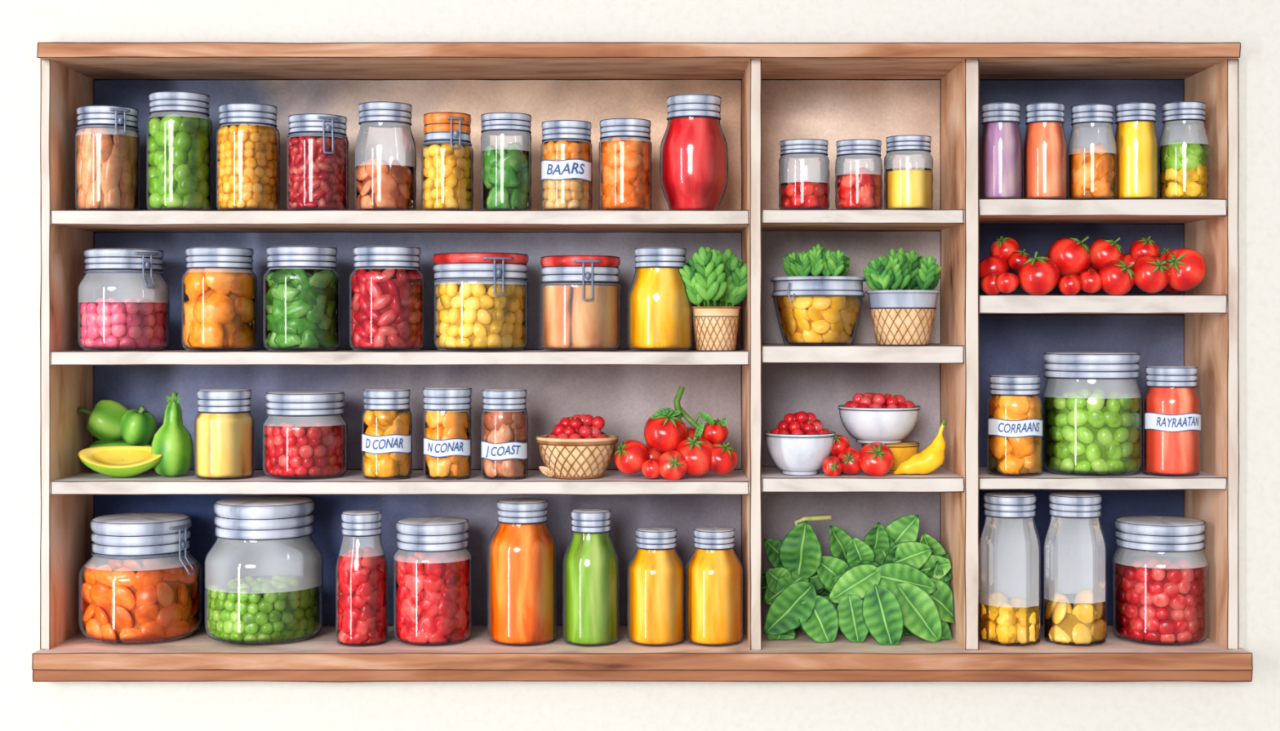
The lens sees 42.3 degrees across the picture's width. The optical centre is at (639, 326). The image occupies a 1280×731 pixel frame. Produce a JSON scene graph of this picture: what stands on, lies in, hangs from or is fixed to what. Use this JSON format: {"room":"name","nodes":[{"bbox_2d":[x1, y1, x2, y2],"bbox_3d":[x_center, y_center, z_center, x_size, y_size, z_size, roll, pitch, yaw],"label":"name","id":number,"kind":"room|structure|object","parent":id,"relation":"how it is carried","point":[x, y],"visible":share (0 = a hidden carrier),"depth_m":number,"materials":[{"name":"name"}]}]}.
{"room":"pantry","nodes":[
{"label":"pantry","id":0,"kind":"room"},
{"bbox_2d":[0,0,1279,730],"bbox_3d":[0.000,0.000,2.572,6.000,2.900,0.260,0,0,0],"label":"wall","id":1,"kind":"structure","parent":0,"point":[25,704],"depth_m":2.44,"materials":[{"name":"white paint"}]},
{"bbox_2d":[31,42,1253,682],"bbox_3d":[0.004,0.051,2.514,1.773,0.932,0.231,0,0,0],"label":"pantry cabinet","id":2,"kind":"object","parent":1,"relation":"attached to","point":[771,94],"visible":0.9,"depth_m":2.53,"materials":[{"name":"brown wood"}]},
{"bbox_2d":[75,105,140,210],"bbox_3d":[-0.801,-0.249,2.489,0.095,0.157,0.093,0,0,0],"label":"jar","id":3,"kind":"object","parent":2,"relation":"on","point":[108,167],"visible":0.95,"depth_m":2.45,"materials":[{"name":"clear glass"}]},
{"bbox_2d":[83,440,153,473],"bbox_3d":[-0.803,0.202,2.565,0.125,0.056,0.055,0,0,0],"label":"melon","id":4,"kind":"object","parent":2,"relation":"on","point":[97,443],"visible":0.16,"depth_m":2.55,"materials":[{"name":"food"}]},
{"bbox_2d":[77,400,128,442],"bbox_3d":[-0.822,0.147,2.560,0.068,0.068,0.073,0,0,32],"label":"bell pepper","id":5,"kind":"object","parent":4,"relation":"on","point":[104,422],"visible":0.77,"depth_m":2.54,"materials":[{"name":"green food"}]},
{"bbox_2d":[120,406,156,446],"bbox_3d":[-0.775,0.154,2.550,0.053,0.062,0.050,0,0,44],"label":"bell pepper","id":6,"kind":"object","parent":4,"relation":"on","point":[138,427],"visible":1,"depth_m":2.53,"materials":[{"name":"green food"}]},
{"bbox_2d":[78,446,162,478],"bbox_3d":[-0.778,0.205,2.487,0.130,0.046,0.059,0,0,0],"label":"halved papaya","id":7,"kind":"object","parent":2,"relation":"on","point":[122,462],"visible":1,"depth_m":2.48,"materials":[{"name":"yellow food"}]},
{"bbox_2d":[77,248,169,351],"bbox_3d":[-0.783,-0.040,2.508,0.136,0.153,0.134,0,0,0],"label":"jar","id":8,"kind":"object","parent":2,"relation":"on","point":[139,323],"visible":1,"depth_m":2.46,"materials":[{"name":"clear glass"}]},
{"bbox_2d":[78,512,202,644],"bbox_3d":[-0.764,0.383,2.531,0.184,0.184,0.182,0,0,0],"label":"jar","id":9,"kind":"object","parent":2,"relation":"on","point":[131,592],"visible":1,"depth_m":2.47,"materials":[{"name":"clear glass"}]},
{"bbox_2d":[151,391,193,476],"bbox_3d":[-0.708,0.163,2.505,0.061,0.128,0.062,0,0,0],"label":"gourd","id":10,"kind":"object","parent":2,"relation":"on","point":[172,441],"visible":0.98,"depth_m":2.49,"materials":[{"name":"green plant"}]},
{"bbox_2d":[146,91,212,210],"bbox_3d":[-0.694,-0.260,2.490,0.098,0.178,0.096,0,0,0],"label":"jar","id":11,"kind":"object","parent":2,"relation":"on","point":[179,144],"visible":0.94,"depth_m":2.45,"materials":[{"name":"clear glass"}]},
{"bbox_2d":[181,247,257,351],"bbox_3d":[-0.635,-0.041,2.497,0.113,0.155,0.111,0,0,0],"label":"jar","id":12,"kind":"object","parent":2,"relation":"on","point":[219,285],"visible":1,"depth_m":2.46,"materials":[{"name":"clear glass"}]},
{"bbox_2d":[194,388,254,479],"bbox_3d":[-0.625,0.161,2.486,0.089,0.133,0.087,0,0,0],"label":"jar","id":13,"kind":"object","parent":2,"relation":"on","point":[224,423],"visible":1,"depth_m":2.45,"materials":[{"name":"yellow glass"}]},
{"bbox_2d":[216,102,279,210],"bbox_3d":[-0.590,-0.251,2.489,0.095,0.161,0.093,0,0,0],"label":"jar","id":14,"kind":"object","parent":2,"relation":"on","point":[248,136],"visible":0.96,"depth_m":2.45,"materials":[{"name":"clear glass"}]},
{"bbox_2d":[204,495,323,645],"bbox_3d":[-0.575,0.370,2.528,0.179,0.210,0.177,0,0,0],"label":"jar","id":15,"kind":"object","parent":2,"relation":"on","point":[281,610],"visible":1,"depth_m":2.47,"materials":[{"name":"clear glass"}]},
{"bbox_2d":[262,245,341,351],"bbox_3d":[-0.511,-0.041,2.499,0.117,0.156,0.115,0,0,0],"label":"jar","id":16,"kind":"object","parent":2,"relation":"on","point":[301,285],"visible":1,"depth_m":2.46,"materials":[{"name":"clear glass"}]},
{"bbox_2d":[262,391,347,479],"bbox_3d":[-0.507,0.163,2.504,0.128,0.129,0.126,0,0,0],"label":"jar","id":17,"kind":"object","parent":2,"relation":"on","point":[305,450],"visible":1,"depth_m":2.46,"materials":[{"name":"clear glass"}]},
{"bbox_2d":[286,113,348,210],"bbox_3d":[-0.485,-0.243,2.486,0.093,0.145,0.092,0,0,0],"label":"jar","id":18,"kind":"object","parent":2,"relation":"on","point":[317,144],"visible":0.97,"depth_m":2.45,"materials":[{"name":"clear glass"}]},
{"bbox_2d":[335,510,387,647],"bbox_3d":[-0.418,0.376,2.480,0.078,0.197,0.075,0,0,0],"label":"bottle","id":19,"kind":"object","parent":2,"relation":"on","point":[361,575],"visible":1,"depth_m":2.45,"materials":[{"name":"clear glass"}]},
{"bbox_2d":[354,101,416,209],"bbox_3d":[-0.384,-0.253,2.487,0.093,0.163,0.091,0,0,0],"label":"jar","id":20,"kind":"object","parent":2,"relation":"on","point":[375,188],"visible":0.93,"depth_m":2.46,"materials":[{"name":"clear glass"}]},
{"bbox_2d":[361,388,412,479],"bbox_3d":[-0.380,0.161,2.478,0.075,0.133,0.074,0,0,0],"label":"jar","id":21,"kind":"object","parent":2,"relation":"on","point":[386,416],"visible":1,"depth_m":2.45,"materials":[{"name":"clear glass"}]},
{"bbox_2d":[349,246,425,351],"bbox_3d":[-0.383,-0.041,2.498,0.114,0.156,0.112,0,0,0],"label":"jar","id":22,"kind":"object","parent":2,"relation":"on","point":[387,311],"visible":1,"depth_m":2.46,"materials":[{"name":"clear glass"}]},
{"bbox_2d":[49,470,749,494],"bbox_3d":[-0.353,0.238,2.527,1.029,0.019,0.194,0,0,0],"label":"shelf","id":23,"kind":"object","parent":2,"relation":"attached to","point":[61,482],"depth_m":2.43,"materials":[{"name":"white wood"}]},
{"bbox_2d":[49,350,750,364],"bbox_3d":[-0.353,0.047,2.527,1.029,0.019,0.194,0,0,0],"label":"shelf","id":24,"kind":"object","parent":2,"relation":"attached to","point":[56,357],"depth_m":2.43,"materials":[{"name":"white wood"}]},
{"bbox_2d":[49,210,750,231],"bbox_3d":[-0.353,-0.160,2.527,1.029,0.020,0.194,0,0,0],"label":"shelf","id":25,"kind":"object","parent":2,"relation":"attached to","point":[60,220],"depth_m":2.43,"materials":[{"name":"white wood"}]},
{"bbox_2d":[393,516,472,646],"bbox_3d":[-0.314,0.384,2.500,0.119,0.182,0.116,0,0,0],"label":"jar","id":26,"kind":"object","parent":2,"relation":"on","point":[433,594],"visible":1,"depth_m":2.46,"materials":[{"name":"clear glass"}]},
{"bbox_2d":[421,111,473,209],"bbox_3d":[-0.289,-0.245,2.480,0.076,0.148,0.076,0,0,20],"label":"jar","id":27,"kind":"object","parent":2,"relation":"on","point":[446,152],"visible":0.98,"depth_m":2.45,"materials":[{"name":"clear glass"}]},
{"bbox_2d":[422,386,471,479],"bbox_3d":[-0.289,0.160,2.477,0.074,0.136,0.074,0,0,0],"label":"jar","id":28,"kind":"object","parent":2,"relation":"on","point":[447,423],"visible":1,"depth_m":2.45,"materials":[{"name":"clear glass"}]},
{"bbox_2d":[432,252,528,351],"bbox_3d":[-0.242,-0.037,2.510,0.146,0.147,0.149,0,0,0],"label":"jar","id":29,"kind":"object","parent":2,"relation":"on","point":[472,312],"visible":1,"depth_m":2.46,"materials":[{"name":"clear glass"}]},
{"bbox_2d":[480,388,528,479],"bbox_3d":[-0.203,0.161,2.476,0.070,0.133,0.070,0,0,0],"label":"jar","id":30,"kind":"object","parent":2,"relation":"on","point":[504,416],"visible":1,"depth_m":2.45,"materials":[{"name":"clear glass"}]},
{"bbox_2d":[480,112,531,210],"bbox_3d":[-0.201,-0.244,2.479,0.076,0.146,0.076,0,0,0],"label":"jar","id":31,"kind":"object","parent":2,"relation":"on","point":[505,174],"visible":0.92,"depth_m":2.45,"materials":[{"name":"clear glass"}]},
{"bbox_2d":[487,497,557,646],"bbox_3d":[-0.177,0.368,2.493,0.105,0.212,0.103,0,0,0],"label":"juice bottle","id":32,"kind":"object","parent":2,"relation":"on","point":[522,550],"visible":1,"depth_m":2.46,"materials":[{"name":"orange glass"}]},
{"bbox_2d":[541,120,592,210],"bbox_3d":[-0.110,-0.238,2.479,0.077,0.135,0.076,0,0,0],"label":"jar","id":33,"kind":"object","parent":2,"relation":"on","point":[566,160],"visible":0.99,"depth_m":2.45,"materials":[{"name":"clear glass"}]},
{"bbox_2d":[535,414,618,479],"bbox_3d":[-0.095,0.180,2.495,0.124,0.095,0.125,0,0,-4],"label":"basket","id":34,"kind":"object","parent":2,"relation":"on","point":[577,448],"visible":1,"depth_m":2.46,"materials":[{"name":"wicker"}]},
{"bbox_2d":[539,255,621,351],"bbox_3d":[-0.090,-0.035,2.499,0.123,0.143,0.126,0,0,0],"label":"jar","id":35,"kind":"object","parent":2,"relation":"on","point":[580,295],"visible":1,"depth_m":2.45,"materials":[{"name":"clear glass"}]},
{"bbox_2d":[562,508,619,647],"bbox_3d":[-0.074,0.375,2.484,0.085,0.199,0.083,0,0,0],"label":"juice bottle","id":36,"kind":"object","parent":2,"relation":"on","point":[591,563],"visible":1,"depth_m":2.45,"materials":[{"name":"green glass"}]},
{"bbox_2d":[599,118,652,209],"bbox_3d":[-0.022,-0.240,2.481,0.079,0.138,0.078,0,0,0],"label":"jar","id":37,"kind":"object","parent":2,"relation":"on","point":[625,147],"visible":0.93,"depth_m":2.45,"materials":[{"name":"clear glass"}]},
{"bbox_2d":[626,527,685,646],"bbox_3d":[0.024,0.390,2.485,0.088,0.170,0.086,0,0,0],"label":"orange juice bottle","id":38,"kind":"object","parent":2,"relation":"on","point":[656,580],"visible":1,"depth_m":2.45,"materials":[{"name":"clear glass"}]},
{"bbox_2d":[627,247,693,351],"bbox_3d":[0.031,-0.041,2.490,0.099,0.155,0.097,0,0,0],"label":"bottle","id":39,"kind":"object","parent":2,"relation":"on","point":[660,317],"visible":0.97,"depth_m":2.45,"materials":[{"name":"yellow glass"}]},
{"bbox_2d":[613,386,737,480],"bbox_3d":[0.051,0.160,2.489,0.181,0.140,0.118,0,0,-16],"label":"tomatoes","id":40,"kind":"object","parent":2,"relation":"on","point":[673,450],"visible":1,"depth_m":2.46,"materials":[{"name":"red plant"}]},
{"bbox_2d":[659,93,728,210],"bbox_3d":[0.081,-0.258,2.492,0.103,0.175,0.101,0,0,0],"label":"sauce jar","id":41,"kind":"object","parent":2,"relation":"on","point":[694,153],"visible":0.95,"depth_m":2.46,"materials":[{"name":"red glass"}]},
{"bbox_2d":[679,246,746,351],"bbox_3d":[0.114,-0.042,2.485,0.101,0.158,0.076,0,0,14],"label":"potted succulent","id":42,"kind":"object","parent":2,"relation":"on","point":[710,276],"visible":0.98,"depth_m":2.46,"materials":[{"name":"green plant"}]},
{"bbox_2d":[690,306,741,351],"bbox_3d":[0.114,0.004,2.485,0.076,0.067,0.076,0,0,0],"label":"basket pot","id":43,"kind":"object","parent":42,"relation":"attached to","point":[715,328],"depth_m":2.46,"materials":[{"name":"wicker"}]},
{"bbox_2d":[684,527,743,646],"bbox_3d":[0.111,0.390,2.485,0.088,0.170,0.086,0,0,0],"label":"orange juice bottle","id":44,"kind":"object","parent":2,"relation":"on","point":[714,573],"visible":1,"depth_m":2.45,"materials":[{"name":"clear glass"}]},
{"bbox_2d":[764,411,835,475],"bbox_3d":[0.241,0.176,2.495,0.108,0.095,0.107,0,0,0],"label":"bowl","id":45,"kind":"object","parent":2,"relation":"on","point":[799,445],"visible":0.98,"depth_m":2.46,"materials":[{"name":"white ceramic"}]},
{"bbox_2d":[778,138,829,208],"bbox_3d":[0.246,-0.225,2.479,0.076,0.106,0.074,0,0,0],"label":"jar","id":46,"kind":"object","parent":2,"relation":"on","point":[801,194],"visible":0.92,"depth_m":2.46,"materials":[{"name":"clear glass"}]},
{"bbox_2d":[770,244,865,345],"bbox_3d":[0.271,-0.048,2.515,0.144,0.155,0.144,0,0,-4],"label":"jar","id":47,"kind":"object","parent":2,"relation":"on","point":[817,304],"visible":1,"depth_m":2.47,"materials":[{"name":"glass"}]},
{"bbox_2d":[761,515,954,645],"bbox_3d":[0.328,0.381,2.520,0.294,0.185,0.141,0,0,0],"label":"leafy greens","id":48,"kind":"object","parent":2,"relation":"on","point":[890,585],"visible":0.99,"depth_m":2.51,"materials":[{"name":"green plant"}]},
{"bbox_2d":[822,434,893,476],"bbox_3d":[0.321,0.193,2.467,0.105,0.062,0.081,0,0,33],"label":"cluster","id":49,"kind":"object","parent":2,"relation":"on","point":[873,459],"visible":0.99,"depth_m":2.45,"materials":[{"name":"red food"}]},
{"bbox_2d":[835,138,882,209],"bbox_3d":[0.328,-0.225,2.477,0.070,0.106,0.068,0,0,0],"label":"jar","id":50,"kind":"object","parent":2,"relation":"on","point":[861,188],"visible":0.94,"depth_m":2.45,"materials":[{"name":"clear glass"}]},
{"bbox_2d":[761,466,964,492],"bbox_3d":[0.328,0.233,2.527,0.299,0.020,0.194,0,0,0],"label":"shelf","id":51,"kind":"object","parent":2,"relation":"attached to","point":[944,479],"depth_m":2.43,"materials":[{"name":"white wood"}]},
{"bbox_2d":[761,344,964,363],"bbox_3d":[0.328,0.041,2.527,0.299,0.025,0.194,0,0,0],"label":"shelf","id":52,"kind":"object","parent":2,"relation":"attached to","point":[771,353],"depth_m":2.43,"materials":[{"name":"white wood"}]},
{"bbox_2d":[761,209,964,230],"bbox_3d":[0.328,-0.162,2.527,0.299,0.019,0.194,0,0,0],"label":"shelf","id":53,"kind":"object","parent":2,"relation":"attached to","point":[771,220],"depth_m":2.43,"materials":[{"name":"white wood"}]},
{"bbox_2d":[862,441,919,473],"bbox_3d":[0.384,0.201,2.535,0.090,0.045,0.088,0,0,0],"label":"bowl","id":54,"kind":"object","parent":2,"relation":"on","point":[902,451],"visible":0.34,"depth_m":2.50,"materials":[{"name":"ceramic"}]},
{"bbox_2d":[837,392,920,444],"bbox_3d":[0.366,0.140,2.530,0.126,0.077,0.125,0,0,0],"label":"bowl","id":55,"kind":"object","parent":54,"relation":"on","point":[886,419],"visible":1,"depth_m":2.49,"materials":[{"name":"white ceramic"}]},
{"bbox_2d":[862,247,942,346],"bbox_3d":[0.398,-0.046,2.500,0.113,0.149,0.113,0,0,23],"label":"potted succulent","id":56,"kind":"object","parent":2,"relation":"on","point":[901,317],"visible":0.99,"depth_m":2.47,"materials":[{"name":"plant"}]},
{"bbox_2d":[865,289,940,346],"bbox_3d":[0.398,-0.013,2.500,0.113,0.083,0.113,0,0,0],"label":"basket pot","id":57,"kind":"object","parent":56,"relation":"attached to","point":[899,317],"depth_m":2.46,"materials":[{"name":"wicker"}]},
{"bbox_2d":[884,134,933,209],"bbox_3d":[0.402,-0.228,2.478,0.073,0.112,0.071,0,0,0],"label":"jar","id":58,"kind":"object","parent":2,"relation":"on","point":[904,189],"visible":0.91,"depth_m":2.45,"materials":[{"name":"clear glass"}]},
{"bbox_2d":[893,420,946,475],"bbox_3d":[0.419,0.182,2.480,0.078,0.082,0.036,0,0,0],"label":"banana","id":59,"kind":"object","parent":2,"relation":"on","point":[925,462],"visible":1,"depth_m":2.47,"materials":[{"name":"yellow food"}]},
{"bbox_2d":[978,102,1022,199],"bbox_3d":[0.540,-0.260,2.474,0.064,0.145,0.062,0,0,0],"label":"juice bottle","id":60,"kind":"object","parent":2,"relation":"on","point":[1001,158],"visible":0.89,"depth_m":2.45,"materials":[{"name":"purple glass"}]},
{"bbox_2d":[978,492,1041,646],"bbox_3d":[0.557,0.363,2.488,0.095,0.223,0.089,0,0,0],"label":"jar","id":61,"kind":"object","parent":2,"relation":"on","point":[1016,622],"visible":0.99,"depth_m":2.47,"materials":[{"name":"clear glass"}]},
{"bbox_2d":[986,375,1043,476],"bbox_3d":[0.563,0.148,2.482,0.083,0.149,0.082,0,0,0],"label":"jar","id":62,"kind":"object","parent":2,"relation":"on","point":[1015,419],"visible":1,"depth_m":2.45,"materials":[{"name":"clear glass"}]},
{"bbox_2d":[1022,102,1067,199],"bbox_3d":[0.606,-0.260,2.475,0.067,0.145,0.065,0,0,0],"label":"bottle","id":63,"kind":"object","parent":2,"relation":"on","point":[1045,151],"visible":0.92,"depth_m":2.45,"materials":[{"name":"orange glass"}]},
{"bbox_2d":[1043,492,1106,646],"bbox_3d":[0.655,0.363,2.489,0.096,0.223,0.090,0,0,0],"label":"jar","id":64,"kind":"object","parent":2,"relation":"on","point":[1084,624],"visible":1,"depth_m":2.47,"materials":[{"name":"clear glass"}]},
{"bbox_2d":[1041,352,1142,476],"bbox_3d":[0.687,0.131,2.515,0.151,0.183,0.149,0,0,0],"label":"jar","id":65,"kind":"object","parent":2,"relation":"on","point":[1095,433],"visible":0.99,"depth_m":2.46,"materials":[{"name":"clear glass"}]},
{"bbox_2d":[978,235,1205,295],"bbox_3d":[0.679,-0.092,2.508,0.336,0.093,0.129,0,0,0],"label":"tomatoes","id":66,"kind":"object","parent":2,"relation":"on","point":[1070,264],"visible":0.92,"depth_m":2.46,"materials":[{"name":"red food"}]},
{"bbox_2d":[1067,103,1116,199],"bbox_3d":[0.678,-0.259,2.478,0.073,0.143,0.071,0,0,0],"label":"bottle","id":67,"kind":"object","parent":2,"relation":"on","point":[1091,171],"visible":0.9,"depth_m":2.45,"materials":[{"name":"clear glass"}]},
{"bbox_2d":[978,466,1226,489],"bbox_3d":[0.680,0.232,2.527,0.366,0.017,0.194,0,0,0],"label":"shelf","id":68,"kind":"object","parent":2,"relation":"attached to","point":[1209,477],"depth_m":2.43,"materials":[{"name":"white wood"}]},
{"bbox_2d":[978,199,1227,223],"bbox_3d":[0.680,-0.175,2.527,0.366,0.024,0.194,0,0,0],"label":"shelf","id":69,"kind":"object","parent":2,"relation":"attached to","point":[990,211],"depth_m":2.43,"materials":[{"name":"white wood"}]},
{"bbox_2d":[979,295,1227,314],"bbox_3d":[0.680,-0.032,2.527,0.366,0.026,0.194,0,0,0],"label":"shelf","id":70,"kind":"object","parent":2,"relation":"attached to","point":[988,304],"depth_m":2.43,"materials":[{"name":"white wood"}]},
{"bbox_2d":[1112,102,1158,198],"bbox_3d":[0.742,-0.260,2.475,0.067,0.145,0.065,0,0,0],"label":"juice bottle","id":71,"kind":"object","parent":2,"relation":"on","point":[1136,157],"visible":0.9,"depth_m":2.45,"materials":[{"name":"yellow glass"}]},
{"bbox_2d":[1112,515,1208,646],"bbox_3d":[0.789,0.384,2.510,0.141,0.181,0.139,0,0,0],"label":"jar","id":72,"kind":"object","parent":2,"relation":"on","point":[1161,602],"visible":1,"depth_m":2.46,"materials":[{"name":"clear glass"}]},
{"bbox_2d":[1142,366,1201,476],"bbox_3d":[0.798,0.141,2.483,0.085,0.163,0.084,0,0,0],"label":"jam jar","id":73,"kind":"object","parent":2,"relation":"on","point":[1171,402],"visible":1,"depth_m":2.45,"materials":[{"name":"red glass"}]},
{"bbox_2d":[1158,101,1209,199],"bbox_3d":[0.815,-0.261,2.479,0.076,0.147,0.073,0,0,0],"label":"bottle","id":74,"kind":"object","parent":2,"relation":"on","point":[1184,169],"visible":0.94,"depth_m":2.45,"materials":[{"name":"clear glass"}]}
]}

